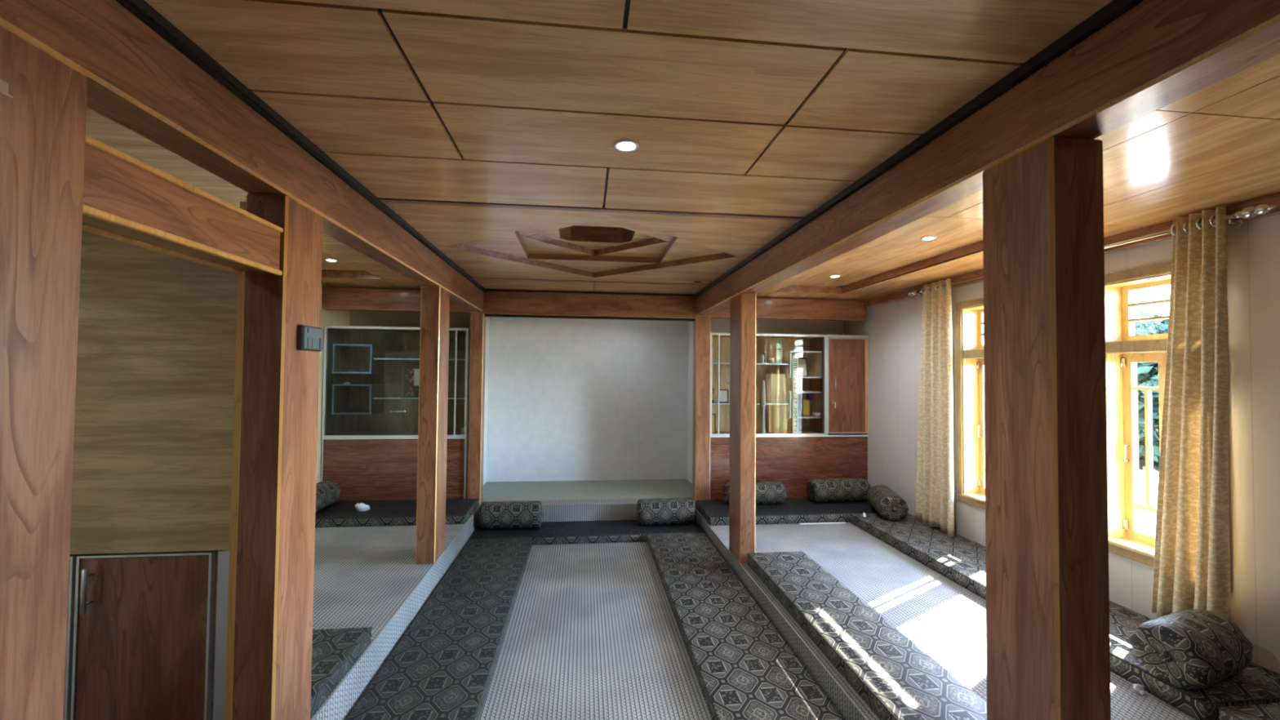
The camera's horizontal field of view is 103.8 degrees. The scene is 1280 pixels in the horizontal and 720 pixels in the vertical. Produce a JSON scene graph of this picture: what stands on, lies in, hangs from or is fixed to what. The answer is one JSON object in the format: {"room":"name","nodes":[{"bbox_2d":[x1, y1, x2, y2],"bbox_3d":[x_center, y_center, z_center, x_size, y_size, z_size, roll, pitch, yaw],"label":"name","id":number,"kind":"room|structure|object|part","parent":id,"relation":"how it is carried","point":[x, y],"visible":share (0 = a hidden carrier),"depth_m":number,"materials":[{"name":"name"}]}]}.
{"room":"traditional sitting room","nodes":[
{"label":"traditional sitting room","id":0,"kind":"room"},
{"bbox_2d":[316,284,349,483],"bbox_3d":[-3.111,0.088,1.639,0.120,2.950,9.150,1,-1,-6],"label":"wall","id":1,"kind":"structure","parent":0,"point":[328,317],"depth_m":5.49,"materials":[{"name":"beige paint"}]},
{"bbox_2d":[349,311,470,328],"bbox_3d":[-2.841,0.407,6.216,1.635,2.450,0.100,1,-1,-6],"label":"wall","id":2,"kind":"structure","parent":0,"point":[357,318],"depth_m":6.17,"materials":[{"name":"beige paint"}]},
{"bbox_2d":[466,313,704,498],"bbox_3d":[-0.636,0.443,6.453,2.800,2.430,1.075,1,-1,-6],"label":"wall","id":3,"kind":"structure","parent":0,"point":[690,405],"depth_m":6.83,"materials":[{"name":"grey paint"}]},
{"bbox_2d":[484,314,694,321],"bbox_3d":[-0.562,-0.493,5.883,2.440,0.024,0.090,1,-1,-6],"label":"trim","id":4,"kind":"structure","parent":3,"relation":"attached to","point":[485,315],"depth_m":5.85,"materials":[{"name":"black wood"}]},
{"bbox_2d":[485,288,694,296],"bbox_3d":[-0.552,-0.779,5.829,2.404,0.027,0.092,1,-1,-6],"label":"trim","id":5,"kind":"structure","parent":3,"relation":"attached to","point":[490,290],"depth_m":5.78,"materials":[{"name":"black wood"}]},
{"bbox_2d":[482,479,692,502],"bbox_3d":[-0.649,1.661,6.439,2.770,0.006,1.040,1,-1,-6],"label":"platform","id":6,"kind":"structure","parent":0,"point":[651,488],"depth_m":6.39,"materials":[{"name":"grey laminate"}]},
{"bbox_2d":[85,0,1279,301],"bbox_3d":[0.083,-1.079,2.315,6.350,0.424,9.730,1,-1,-6],"label":"ceiling","id":7,"kind":"structure","parent":0,"point":[491,128],"depth_m":1.87,"materials":[{"name":"beige laminate"}]},
{"bbox_2d":[324,258,337,262],"bbox_3d":[-2.835,-0.915,4.608,0.104,0.008,0.104,1,-1,-6],"label":"recessed light","id":8,"kind":"object","parent":7,"relation":"in","point":[326,260],"visible":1,"depth_m":4.60,"materials":[{"name":"white plastic"}]},
{"bbox_2d":[321,288,471,313],"bbox_3d":[-2.698,-0.662,5.624,1.563,0.230,0.140,1,-1,-6],"label":"ceiling beam","id":9,"kind":"structure","parent":7,"relation":"attached to","point":[333,299],"depth_m":5.53,"materials":[{"name":"brown laminate"}]},
{"bbox_2d":[481,290,697,318],"bbox_3d":[-0.558,-0.635,5.862,2.480,0.258,0.139,1,-1,-6],"label":"ceiling beam","id":10,"kind":"structure","parent":7,"relation":"attached to","point":[508,303],"depth_m":5.79,"materials":[{"name":"brown wood"}]},
{"bbox_2d":[613,138,639,151],"bbox_3d":[-0.056,-0.875,2.048,0.104,0.008,0.104,1,-1,-6],"label":"recessed light","id":11,"kind":"object","parent":7,"relation":"in","point":[623,144],"visible":1,"depth_m":2.04,"materials":[{"name":"white plastic"}]},
{"bbox_2d":[707,297,866,321],"bbox_3d":[1.790,-0.617,6.122,1.980,0.238,0.140,1,-1,-6],"label":"ceiling beam","id":12,"kind":"structure","parent":7,"relation":"attached to","point":[766,308],"depth_m":6.08,"materials":[{"name":"brown laminate"}]},
{"bbox_2d":[829,275,839,277],"bbox_3d":[2.000,-0.857,5.145,0.104,0.008,0.104,1,-1,-6],"label":"recessed light","id":13,"kind":"object","parent":7,"relation":"in","point":[832,276],"visible":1,"depth_m":5.13,"materials":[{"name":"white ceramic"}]},
{"bbox_2d":[920,235,937,240],"bbox_3d":[2.118,-0.893,3.679,0.104,0.008,0.104,1,-1,-6],"label":"recessed light","id":14,"kind":"object","parent":7,"relation":"in","point":[927,237],"visible":1,"depth_m":3.67,"materials":[{"name":"white plastic"}]},
{"bbox_2d":[711,318,844,335],"bbox_3d":[1.805,0.503,6.731,2.115,2.530,0.100,1,-1,-6],"label":"wall","id":15,"kind":"structure","parent":0,"point":[717,325],"depth_m":6.73,"materials":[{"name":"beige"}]},
{"bbox_2d":[844,213,1279,674],"bbox_3d":[3.365,0.341,2.354,0.215,3.300,9.150,1,-1,-6],"label":"wall","id":16,"kind":"structure","parent":0,"point":[894,329],"depth_m":2.71,"materials":[{"name":"white paint"}]},
{"bbox_2d":[955,297,985,509],"bbox_3d":[3.168,0.372,4.123,0.275,1.851,1.226,1,-1,-6],"label":"window","id":17,"kind":"structure","parent":16,"relation":"in","point":[970,365],"depth_m":4.65,"materials":[{"name":"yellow wood"}]},
{"bbox_3d":[3.160,1.228,4.101,0.275,0.022,1.086,1,-1,-6],"label":"sill","id":18,"kind":"part","parent":17,"relation":"part of","materials":[{"name":"brown wood"}]},
{"bbox_3d":[3.133,0.658,4.628,0.036,0.112,0.012,1,-1,-6],"label":"handle","id":19,"kind":"part","parent":17,"relation":"part of","materials":[{"name":"silver metal"}]},
{"bbox_3d":[3.238,-0.291,4.147,0.045,0.383,1.086,1,-1,-6],"label":"louvre frame","id":20,"kind":"part","parent":17,"relation":"part of","materials":[{"name":"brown wood"}]},
{"bbox_3d":[3.185,0.606,4.530,0.045,1.243,0.270,1,-1,-6],"label":"sash","id":21,"kind":"part","parent":17,"relation":"part of","materials":[{"name":"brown wood"}]},
{"bbox_2d":[866,192,1279,306],"bbox_3d":[3.280,-0.802,1.995,0.060,0.095,8.400,1,-1,-6],"label":"trim","id":22,"kind":"structure","parent":16,"relation":"attached to","point":[1273,199],"depth_m":3.17,"materials":[{"name":"brown laminate"}]},
{"bbox_2d":[906,204,1277,297],"bbox_3d":[2.995,-0.716,3.889,0.085,0.080,2.850,1,-1,-6],"label":"curtain rod","id":23,"kind":"object","parent":16,"relation":"attached to","point":[1247,212],"visible":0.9,"depth_m":2.66,"materials":[{"name":"silver metal"}]},
{"bbox_2d":[914,278,954,537],"bbox_3d":[2.858,0.436,4.872,0.103,2.382,0.534,1,-1,-6],"label":"curtain","id":24,"kind":"object","parent":23,"relation":"hanging from","point":[934,493],"visible":0.98,"depth_m":4.83,"materials":[{"name":"beige fabric"}]},
{"bbox_2d":[1151,206,1231,621],"bbox_3d":[3.094,0.349,2.842,0.146,2.327,0.407,1,-1,-6],"label":"curtain","id":25,"kind":"object","parent":23,"relation":"hanging from","point":[1192,562],"visible":0.97,"depth_m":2.79,"materials":[{"name":"beige fabric"}]},
{"bbox_2d":[1104,262,1231,592],"bbox_3d":[3.280,0.347,3.114,0.275,1.851,0.736,1,-1,-6],"label":"window","id":26,"kind":"structure","parent":16,"relation":"in","point":[1124,349],"depth_m":3.37,"materials":[{"name":"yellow wood"}]},
{"bbox_3d":[3.272,0.628,3.376,0.036,0.112,0.012,1,-1,-6],"label":"handle","id":27,"kind":"part","parent":26,"relation":"part of","materials":[{"name":"silver metal"}]},
{"bbox_3d":[3.272,1.203,3.093,0.275,0.022,0.596,1,-1,-6],"label":"sill","id":28,"kind":"part","parent":26,"relation":"part of","materials":[{"name":"brown wood"}]},
{"bbox_3d":[3.325,0.576,3.278,0.045,1.243,0.270,1,-1,-6],"label":"sash","id":29,"kind":"part","parent":26,"relation":"part of","materials":[{"name":"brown wood"}]},
{"bbox_3d":[3.351,-0.316,3.138,0.045,0.383,0.596,1,-1,-6],"label":"louvre frame","id":30,"kind":"part","parent":26,"relation":"part of","materials":[{"name":"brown wood"}]},
{"bbox_3d":[0.126,1.812,2.250,6.890,0.494,9.730,1,-1,-6],"label":"floor","id":31,"kind":"structure","parent":0,"visible":0},
{"bbox_2d":[310,505,479,719],"bbox_3d":[-2.172,1.647,1.328,1.715,0.266,8.400,1,-1,-6],"label":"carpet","id":32,"kind":"object","parent":31,"relation":"on","point":[365,576],"visible":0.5,"depth_m":3.53,"materials":[{"name":"grey carpet"}]},
{"bbox_2d":[0,24,87,719],"bbox_3d":[-1.321,0.425,0.884,0.150,2.170,0.470,1,-1,-6],"label":"wooden pillar","id":33,"kind":"structure","parent":32,"relation":"on","point":[42,127],"depth_m":1.05,"materials":[{"name":"brown wood"}]},
{"bbox_2d":[0,78,13,97],"bbox_3d":[-1.236,-0.531,0.950,0.010,0.029,0.076,1,-1,-6],"label":"metal plate","id":34,"kind":"object","parent":33,"relation":"attached to","point":[4,86],"visible":1,"depth_m":0.98,"materials":[{"name":"silver metal"}]},
{"bbox_2d":[81,134,283,275],"bbox_3d":[-1.392,-0.420,1.520,0.158,0.182,0.765,1,-1,-6],"label":"lintel","id":35,"kind":"object","parent":33,"relation":"attached to","point":[127,199],"visible":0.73,"depth_m":1.42,"materials":[{"name":"brown wood"}]},
{"bbox_2d":[0,0,484,311],"bbox_3d":[-1.372,-0.757,1.476,0.150,0.224,8.400,1,-1,-6],"label":"ceiling beam","id":36,"kind":"structure","parent":33,"relation":"on","point":[137,79],"depth_m":1.50,"materials":[{"name":"brown wood"}]},
{"bbox_2d":[115,0,485,292],"bbox_3d":[-1.337,-0.889,1.483,0.118,0.041,8.400,1,-1,-6],"label":"trim","id":37,"kind":"structure","parent":36,"relation":"attached to","point":[143,11],"depth_m":1.71,"materials":[{"name":"black"}]},
{"bbox_2d":[63,230,237,719],"bbox_3d":[-2.366,0.473,2.151,1.476,2.120,0.580,1,-1,-6],"label":"wall","id":38,"kind":"structure","parent":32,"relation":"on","point":[148,594],"depth_m":1.95,"materials":[{"name":"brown wood"}]},
{"bbox_3d":[-2.401,1.120,1.890,0.456,0.732,0.017,1,-1,-6],"label":"door","id":39,"kind":"part","parent":38,"relation":"part of","materials":[{"name":"brown wood"}]},
{"bbox_3d":[-2.095,0.872,1.900,0.016,0.165,0.042,1,-1,-6],"label":"handle","id":40,"kind":"part","parent":38,"relation":"part of","materials":[{"name":"silver metal"}]},
{"bbox_3d":[-1.918,1.126,1.944,0.457,0.732,0.017,1,-1,-6],"label":"door","id":41,"kind":"part","parent":38,"relation":"part of","materials":[{"name":"brown wood"}]},
{"bbox_3d":[-2.364,0.078,2.176,1.476,1.330,0.550,1,-1,-6],"label":"panel","id":42,"kind":"part","parent":38,"relation":"part of","materials":[{"name":"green wood"}]},
{"bbox_2d":[231,193,323,719],"bbox_3d":[-1.447,0.453,2.017,0.150,2.170,0.270,1,-1,-6],"label":"wooden pillar","id":43,"kind":"structure","parent":32,"relation":"on","point":[273,606],"depth_m":1.90,"materials":[{"name":"brown wood"}]},
{"bbox_2d":[224,201,246,719],"bbox_3d":[-1.540,0.460,1.941,0.048,2.150,0.040,1,-1,-6],"label":"trim","id":44,"kind":"structure","parent":43,"relation":"attached to","point":[239,324],"depth_m":1.92,"materials":[{"name":"orange wood"}]},
{"bbox_2d":[297,324,323,351],"bbox_3d":[-1.355,-0.088,2.067,0.031,0.100,0.153,1,-1,-6],"label":"switch box","id":45,"kind":"object","parent":43,"relation":"attached to","point":[308,338],"visible":1,"depth_m":2.03,"materials":[{"name":"grey plastic"}]},
{"bbox_3d":[-1.346,-0.088,2.068,0.005,0.090,0.143,1,-1,-6],"label":"plate","id":46,"kind":"part","parent":45,"relation":"part of","materials":[{"name":"grey plastic"}]},
{"bbox_2d":[310,626,372,718],"bbox_3d":[-1.683,1.485,1.739,0.639,0.088,2.004,1,-1,-6],"label":"mattress","id":47,"kind":"object","parent":32,"relation":"on","point":[335,651],"visible":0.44,"depth_m":2.50,"materials":[{"name":"grey fabric"}]},
{"bbox_2d":[315,498,479,527],"bbox_3d":[-2.599,1.565,5.158,1.694,0.085,0.684,1,-1,-6],"label":"mattress","id":48,"kind":"object","parent":32,"relation":"on","point":[398,512],"visible":0.66,"depth_m":4.97,"materials":[{"name":"grey fabric"}]},
{"bbox_2d":[315,480,340,511],"bbox_3d":[-3.286,1.390,5.066,0.275,0.248,0.596,1,-1,-6],"label":"bolster cushion","id":49,"kind":"object","parent":48,"relation":"on","point":[327,492],"visible":0.47,"depth_m":5.09,"materials":[{"name":"grey fabric"}]},
{"bbox_2d":[355,502,369,511],"bbox_3d":[-2.787,1.476,5.051,0.136,0.085,0.109,1,-1,-6],"label":"tissue","id":50,"kind":"object","parent":48,"relation":"on","point":[361,507],"visible":1,"depth_m":5.01,"materials":[{"name":"white paper"}]},
{"bbox_2d":[415,285,449,564],"bbox_3d":[-1.674,0.503,4.064,0.148,2.170,0.290,1,-1,-6],"label":"wooden pillar","id":51,"kind":"structure","parent":32,"relation":"on","point":[435,300],"depth_m":3.93,"materials":[{"name":"brown wood"}]},
{"bbox_2d":[320,325,470,501],"bbox_3d":[-2.747,0.631,5.856,1.523,1.985,0.625,1,-1,-6],"label":"display cabinet","id":52,"kind":"object","parent":31,"relation":"on","point":[370,430],"visible":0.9,"depth_m":5.66,"materials":[{"name":"red wood"}]},
{"bbox_3d":[-2.723,1.246,5.569,1.499,0.742,0.020,1,-1,-6],"label":"panel","id":53,"kind":"part","parent":52,"relation":"part of","materials":[{"name":"red wood"}]},
{"bbox_2d":[403,361,419,397],"bbox_3d":[-2.579,0.226,5.754,0.250,0.408,0.024,1,-1,-6],"label":"frame","id":54,"kind":"object","parent":52,"relation":"in","point":[411,369],"visible":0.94,"depth_m":5.74,"materials":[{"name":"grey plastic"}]},
{"bbox_2d":[413,368,419,385],"bbox_3d":[-2.530,0.198,5.750,0.115,0.190,0.004,1,-1,-6],"label":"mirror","id":55,"kind":"object","parent":54,"relation":"attached to","point":[416,371],"depth_m":5.75,"materials":[{"name":"mirror"}]},
{"bbox_2d":[379,396,464,397],"bbox_3d":[-2.512,0.440,5.854,1.010,0.008,0.320,1,-1,-6],"label":"glass shelf","id":56,"kind":"object","parent":52,"relation":"attached to","point":[380,397],"depth_m":5.84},
{"bbox_2d":[460,427,464,434],"bbox_3d":[-2.019,0.819,5.724,0.056,0.092,0.055,1,-1,-6],"label":"jar","id":57,"kind":"object","parent":52,"relation":"in","point":[462,432],"visible":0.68,"depth_m":5.70,"materials":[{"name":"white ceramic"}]},
{"bbox_2d":[467,311,485,505],"bbox_3d":[-1.850,0.543,5.694,0.138,2.170,0.150,1,-1,-6],"label":"wooden pillar","id":58,"kind":"structure","parent":31,"relation":"on","point":[477,341],"depth_m":5.62,"materials":[{"name":"brown wood"}]},
{"bbox_2d":[478,497,696,525],"bbox_3d":[-0.579,1.772,5.794,2.440,0.260,0.252,1,-1,-6],"label":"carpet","id":59,"kind":"object","parent":31,"relation":"on","point":[601,509],"visible":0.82,"depth_m":5.69,"materials":[{"name":"grey carpet"}]},
{"bbox_2d":[478,541,712,719],"bbox_3d":[-0.105,1.801,1.524,2.440,0.006,8.338,1,-1,-6],"label":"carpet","id":60,"kind":"object","parent":31,"relation":"on","point":[593,633],"visible":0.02,"depth_m":3.23,"materials":[{"name":"grey carpet"}]},
{"bbox_2d":[346,537,532,719],"bbox_3d":[-1.075,1.761,2.155,0.614,0.088,5.809,1,-1,-6],"label":"mattress","id":61,"kind":"object","parent":60,"relation":"on","point":[442,667],"visible":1,"depth_m":3.06,"materials":[{"name":"grey fabric"}]},
{"bbox_2d":[470,519,705,544],"bbox_3d":[-0.537,1.849,5.408,2.404,0.088,0.509,1,-1,-6],"label":"mattress","id":62,"kind":"object","parent":60,"relation":"on","point":[609,531],"visible":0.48,"depth_m":5.26,"materials":[{"name":"grey fabric"}]},
{"bbox_2d":[479,500,542,528],"bbox_3d":[-1.385,1.659,5.401,0.666,0.276,0.305,1,-1,-6],"label":"bolster cushion","id":63,"kind":"object","parent":62,"relation":"on","point":[524,513],"visible":1,"depth_m":5.28,"materials":[{"name":"grey fabric"}]},
{"bbox_2d":[636,497,694,525],"bbox_3d":[0.283,1.679,5.586,0.651,0.275,0.310,1,-1,-6],"label":"bolster cushion","id":64,"kind":"object","parent":62,"relation":"on","point":[657,511],"visible":1,"depth_m":5.46,"materials":[{"name":"grey fabric"}]},
{"bbox_2d":[646,533,845,719],"bbox_3d":[0.698,1.783,2.352,0.624,0.088,5.809,1,-1,-6],"label":"mattress","id":65,"kind":"object","parent":60,"relation":"on","point":[744,668],"visible":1,"depth_m":3.11,"materials":[{"name":"grey fabric"}]},
{"bbox_2d":[692,315,711,502],"bbox_3d":[0.732,0.607,5.980,0.180,2.263,0.150,1,-1,-6],"label":"wooden pillar","id":66,"kind":"structure","parent":31,"relation":"on","point":[701,324],"depth_m":5.91,"materials":[{"name":"brown wood"}]},
{"bbox_2d":[709,333,869,499],"bbox_3d":[1.794,0.726,6.350,2.005,2.065,0.644,1,-1,-6],"label":"display cabinet","id":67,"kind":"object","parent":31,"relation":"on","point":[834,443],"depth_m":6.14,"materials":[{"name":"red wood"}]},
{"bbox_2d":[711,413,715,433],"bbox_3d":[0.873,0.778,6.105,0.100,0.250,0.038,1,-1,-6],"label":"plaque","id":68,"kind":"object","parent":67,"relation":"in","point":[713,415],"visible":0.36,"depth_m":6.10,"materials":[{"name":"brown wood"}]},
{"bbox_2d":[711,414,714,432],"bbox_3d":[0.873,0.777,6.098,0.064,0.214,0.003,1,-7,-6],"label":"picture","id":69,"kind":"object","parent":68,"relation":"attached to","point":[713,415],"depth_m":6.10},
{"bbox_2d":[717,389,728,403],"bbox_3d":[1.022,0.444,6.158,0.130,0.170,0.033,1,-1,-6],"label":"framed photo","id":70,"kind":"object","parent":67,"relation":"on","point":[723,393],"visible":0.93,"depth_m":6.15,"materials":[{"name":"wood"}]},
{"bbox_2d":[719,391,727,401],"bbox_3d":[1.022,0.443,6.151,0.094,0.134,0.003,1,-8,-6],"label":"picture","id":71,"kind":"object","parent":70,"relation":"attached to","point":[722,394],"depth_m":6.15,"materials":[{"name":"white paper"}]},
{"bbox_3d":[1.256,0.294,6.024,0.802,1.177,0.004,1,-1,-6],"label":"glass pane","id":72,"kind":"part","parent":67,"relation":"part of","materials":[{"name":"clear glass"}]},
{"bbox_2d":[760,354,764,363],"bbox_3d":[1.514,-0.015,6.173,0.044,0.120,0.044,1,-1,-6],"label":"figurine","id":73,"kind":"object","parent":67,"relation":"on","point":[762,356],"visible":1,"depth_m":6.16,"materials":[{"name":"white ceramic"}]},
{"bbox_2d":[761,380,765,433],"bbox_3d":[1.501,0.567,6.088,0.054,0.640,0.053,1,-1,-6],"label":"ornament","id":74,"kind":"object","parent":67,"relation":"in","point":[763,390],"visible":1,"depth_m":6.07,"materials":[{"name":"white ceramic"}]},
{"bbox_2d":[762,351,765,363],"bbox_3d":[1.563,-0.026,6.314,0.044,0.150,0.044,1,-1,-6],"label":"tube","id":75,"kind":"object","parent":67,"relation":"on","point":[763,353],"visible":0.69,"depth_m":6.29,"materials":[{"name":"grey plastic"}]},
{"bbox_2d":[768,357,774,363],"bbox_3d":[1.634,0.011,6.220,0.064,0.072,0.062,1,-1,-6],"label":"cup","id":76,"kind":"object","parent":67,"relation":"on","point":[771,360],"visible":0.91,"depth_m":6.20,"materials":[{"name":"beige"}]},
{"bbox_2d":[765,373,785,403],"bbox_3d":[1.701,0.358,6.300,0.180,0.364,0.170,1,-1,-6],"label":"carton","id":77,"kind":"object","parent":67,"relation":"on","point":[771,379],"visible":0.86,"depth_m":6.22,"materials":[{"name":"beige"}]},
{"bbox_2d":[768,404,786,433],"bbox_3d":[1.728,0.734,6.289,0.160,0.360,0.180,1,-1,-6],"label":"carton","id":78,"kind":"object","parent":67,"relation":"in","point":[781,409],"visible":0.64,"depth_m":6.20,"materials":[{"name":"beige"}]},
{"bbox_2d":[775,337,782,363],"bbox_3d":[1.725,-0.114,6.225,0.080,0.324,0.006,1,-1,-6],"label":"card","id":79,"kind":"object","parent":67,"relation":"on","point":[778,340],"visible":0.9,"depth_m":6.22,"materials":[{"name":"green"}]},
{"bbox_3d":[1.818,1.341,6.073,1.981,0.822,0.020,1,-1,-6],"label":"panel","id":80,"kind":"part","parent":67,"relation":"part of","materials":[{"name":"red wood"}]},
{"bbox_3d":[1.894,0.427,6.118,0.075,0.968,0.006,1,-1,-6],"label":"lettered strip","id":81,"kind":"part","parent":67,"relation":"part of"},
{"bbox_2d":[791,357,808,376],"bbox_3d":[2.018,0.092,6.373,0.220,0.247,0.061,1,-1,-6],"label":"framed certificate","id":82,"kind":"object","parent":67,"relation":"in","point":[802,364],"visible":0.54,"depth_m":6.37,"materials":[{"name":"black"}]},
{"bbox_2d":[800,398,810,416],"bbox_3d":[2.071,0.596,6.267,0.133,0.226,0.045,1,-1,-6],"label":"plaque","id":83,"kind":"object","parent":67,"relation":"in","point":[805,403],"visible":1,"depth_m":6.26,"materials":[{"name":"brown wood"}]},
{"bbox_2d":[802,400,808,415],"bbox_3d":[2.071,0.595,6.260,0.084,0.184,0.003,4,-10,-6],"label":"picture","id":84,"kind":"object","parent":83,"relation":"attached to","point":[805,402],"depth_m":6.26,"materials":[{"name":"brown"}]},
{"bbox_2d":[805,393,813,416],"bbox_3d":[2.142,0.565,6.344,0.080,0.285,0.078,1,-1,-6],"label":"vase","id":85,"kind":"object","parent":67,"relation":"in","point":[809,396],"visible":0.53,"depth_m":6.32,"materials":[{"name":"purple"}]},
{"bbox_2d":[812,412,820,417],"bbox_3d":[2.188,0.680,6.226,0.100,0.050,0.098,1,-1,-6],"label":"dish","id":86,"kind":"object","parent":67,"relation":"in","point":[815,414],"visible":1,"depth_m":6.20,"materials":[{"name":"white ceramic"}]},
{"bbox_3d":[2.539,0.314,6.167,0.471,1.148,0.026,1,-1,-6],"label":"door","id":87,"kind":"part","parent":67,"relation":"part of","materials":[{"name":"red wood"}]},
{"bbox_2d":[695,509,1197,719],"bbox_3d":[2.193,1.734,1.812,2.190,0.198,8.400,1,-1,-6],"label":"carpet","id":88,"kind":"object","parent":31,"relation":"on","point":[946,620],"depth_m":3.46,"materials":[{"name":"grey carpet"}]},
{"bbox_2d":[728,293,755,563],"bbox_3d":[0.890,0.568,4.363,0.135,2.263,0.320,1,-1,-6],"label":"wooden pillar","id":89,"kind":"structure","parent":88,"relation":"on","point":[742,493],"depth_m":4.22,"materials":[{"name":"brown wood"}]},
{"bbox_2d":[696,0,1279,315],"bbox_3d":[1.202,-0.735,1.762,0.150,0.215,8.400,1,-1,-6],"label":"ceiling beam","id":90,"kind":"structure","parent":89,"relation":"on","point":[1157,54],"depth_m":1.41,"materials":[{"name":"brown wood"}]},
{"bbox_2d":[694,0,1143,297],"bbox_3d":[1.169,-0.861,1.762,0.118,0.037,8.400,1,-1,-6],"label":"trim","id":91,"kind":"structure","parent":90,"relation":"attached to","point":[1114,9],"depth_m":1.67,"materials":[{"name":"black wood"}]},
{"bbox_2d":[695,497,878,525],"bbox_3d":[1.770,1.690,5.646,2.179,0.100,0.674,1,-1,-6],"label":"mattress","id":92,"kind":"object","parent":88,"relation":"on","point":[795,510],"visible":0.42,"depth_m":5.42,"materials":[{"name":"grey fabric"}]},
{"bbox_2d":[722,481,786,504],"bbox_3d":[1.306,1.517,5.745,0.716,0.242,0.268,1,-1,-6],"label":"bolster cushion","id":93,"kind":"object","parent":92,"relation":"on","point":[766,492],"visible":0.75,"depth_m":5.65,"materials":[{"name":"grey fabric"}]},
{"bbox_2d":[806,478,871,502],"bbox_3d":[2.328,1.521,5.878,0.716,0.261,0.289,1,-1,-6],"label":"bolster cushion","id":94,"kind":"object","parent":92,"relation":"on","point":[824,490],"visible":0.95,"depth_m":5.76,"materials":[{"name":"grey fabric"}]},
{"bbox_3d":[1.931,1.727,5.301,0.510,0.012,0.020,1,-1,-6],"label":"plastic strip","id":95,"kind":"part","parent":88,"relation":"part of","materials":[{"name":"white plastic"}]},
{"bbox_2d":[746,551,986,719],"bbox_3d":[1.339,1.600,2.259,0.482,0.100,3.874,1,-1,-6],"label":"mattress","id":96,"kind":"object","parent":88,"relation":"on","point":[895,678],"visible":1,"depth_m":2.73,"materials":[{"name":"grey fabric"}]},
{"bbox_2d":[982,136,1111,719],"bbox_3d":[1.223,0.499,1.526,0.170,2.263,0.255,1,-1,-6],"label":"wooden pillar","id":97,"kind":"structure","parent":88,"relation":"on","point":[1048,644],"depth_m":1.43,"materials":[{"name":"brown wood"}]},
{"bbox_2d":[849,512,1279,719],"bbox_3d":[2.732,1.654,3.852,0.664,0.100,3.074,1,-1,-6],"label":"mattress","id":98,"kind":"object","parent":88,"relation":"on","point":[960,559],"visible":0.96,"depth_m":3.02,"materials":[{"name":"grey fabric"}]},
{"bbox_2d":[866,484,908,520],"bbox_3d":[2.628,1.510,5.349,0.292,0.261,0.603,0,-1,12],"label":"bolster cushion","id":99,"kind":"object","parent":98,"relation":"on","point":[890,505],"visible":1,"depth_m":5.09,"materials":[{"name":"grey fabric"}]},
{"bbox_2d":[1129,608,1253,690],"bbox_3d":[2.762,1.432,2.517,0.515,0.275,0.306,1,-2,-23],"label":"bolster cushion","id":100,"kind":"object","parent":98,"relation":"on","point":[1194,649],"visible":1,"depth_m":2.42,"materials":[{"name":"grey fabric"}]},
{"bbox_2d":[1133,683,1144,694],"bbox_3d":[2.503,1.645,2.520,0.040,0.046,0.048,-1,-2,36],"label":"tissue","id":101,"kind":"object","parent":88,"relation":"on","point":[1139,688],"visible":1,"depth_m":2.51,"materials":[{"name":"white paper"}]},
{"bbox_2d":[1217,702,1279,719],"bbox_3d":[3.042,1.589,1.206,0.634,0.100,2.204,1,-1,-6],"label":"mattress","id":102,"kind":"object","parent":88,"relation":"on","point":[1270,711],"visible":1,"depth_m":2.23,"materials":[{"name":"grey fabric"}]},
{"label":"outside","id":103,"kind":"structure","parent":0,"visible":0},
{"bbox_2d":[1138,469,1159,534],"bbox_3d":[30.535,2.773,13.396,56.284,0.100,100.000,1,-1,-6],"label":"ground","id":104,"kind":"structure","parent":103,"point":[1147,518],"depth_m":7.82,"materials":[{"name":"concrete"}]},
{"bbox_2d":[1137,362,1159,493],"bbox_3d":[9.220,1.015,9.149,2.214,2.814,2.188,1,-1,-6],"label":"leafy tree","id":105,"kind":"object","parent":104,"relation":"on","point":[1147,372],"visible":0.12,"depth_m":8.63,"materials":[{"name":"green plant"}]},
{"bbox_2d":[1134,322,1168,472],"bbox_3d":[11.440,0.821,11.198,2.508,3.347,2.504,1,-1,-6],"label":"leafy tree","id":106,"kind":"object","parent":104,"relation":"on","point":[1162,328],"visible":0.02,"depth_m":11.10,"materials":[{"name":"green plant"}]},
{"bbox_2d":[1134,310,1168,330],"bbox_3d":[13.967,0.578,13.837,2.688,4.011,2.710,1,-1,-6],"label":"leafy tree","id":107,"kind":"object","parent":104,"relation":"on","point":[1148,323],"visible":0.02,"depth_m":13.55,"materials":[{"name":"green plant"}]}
]}

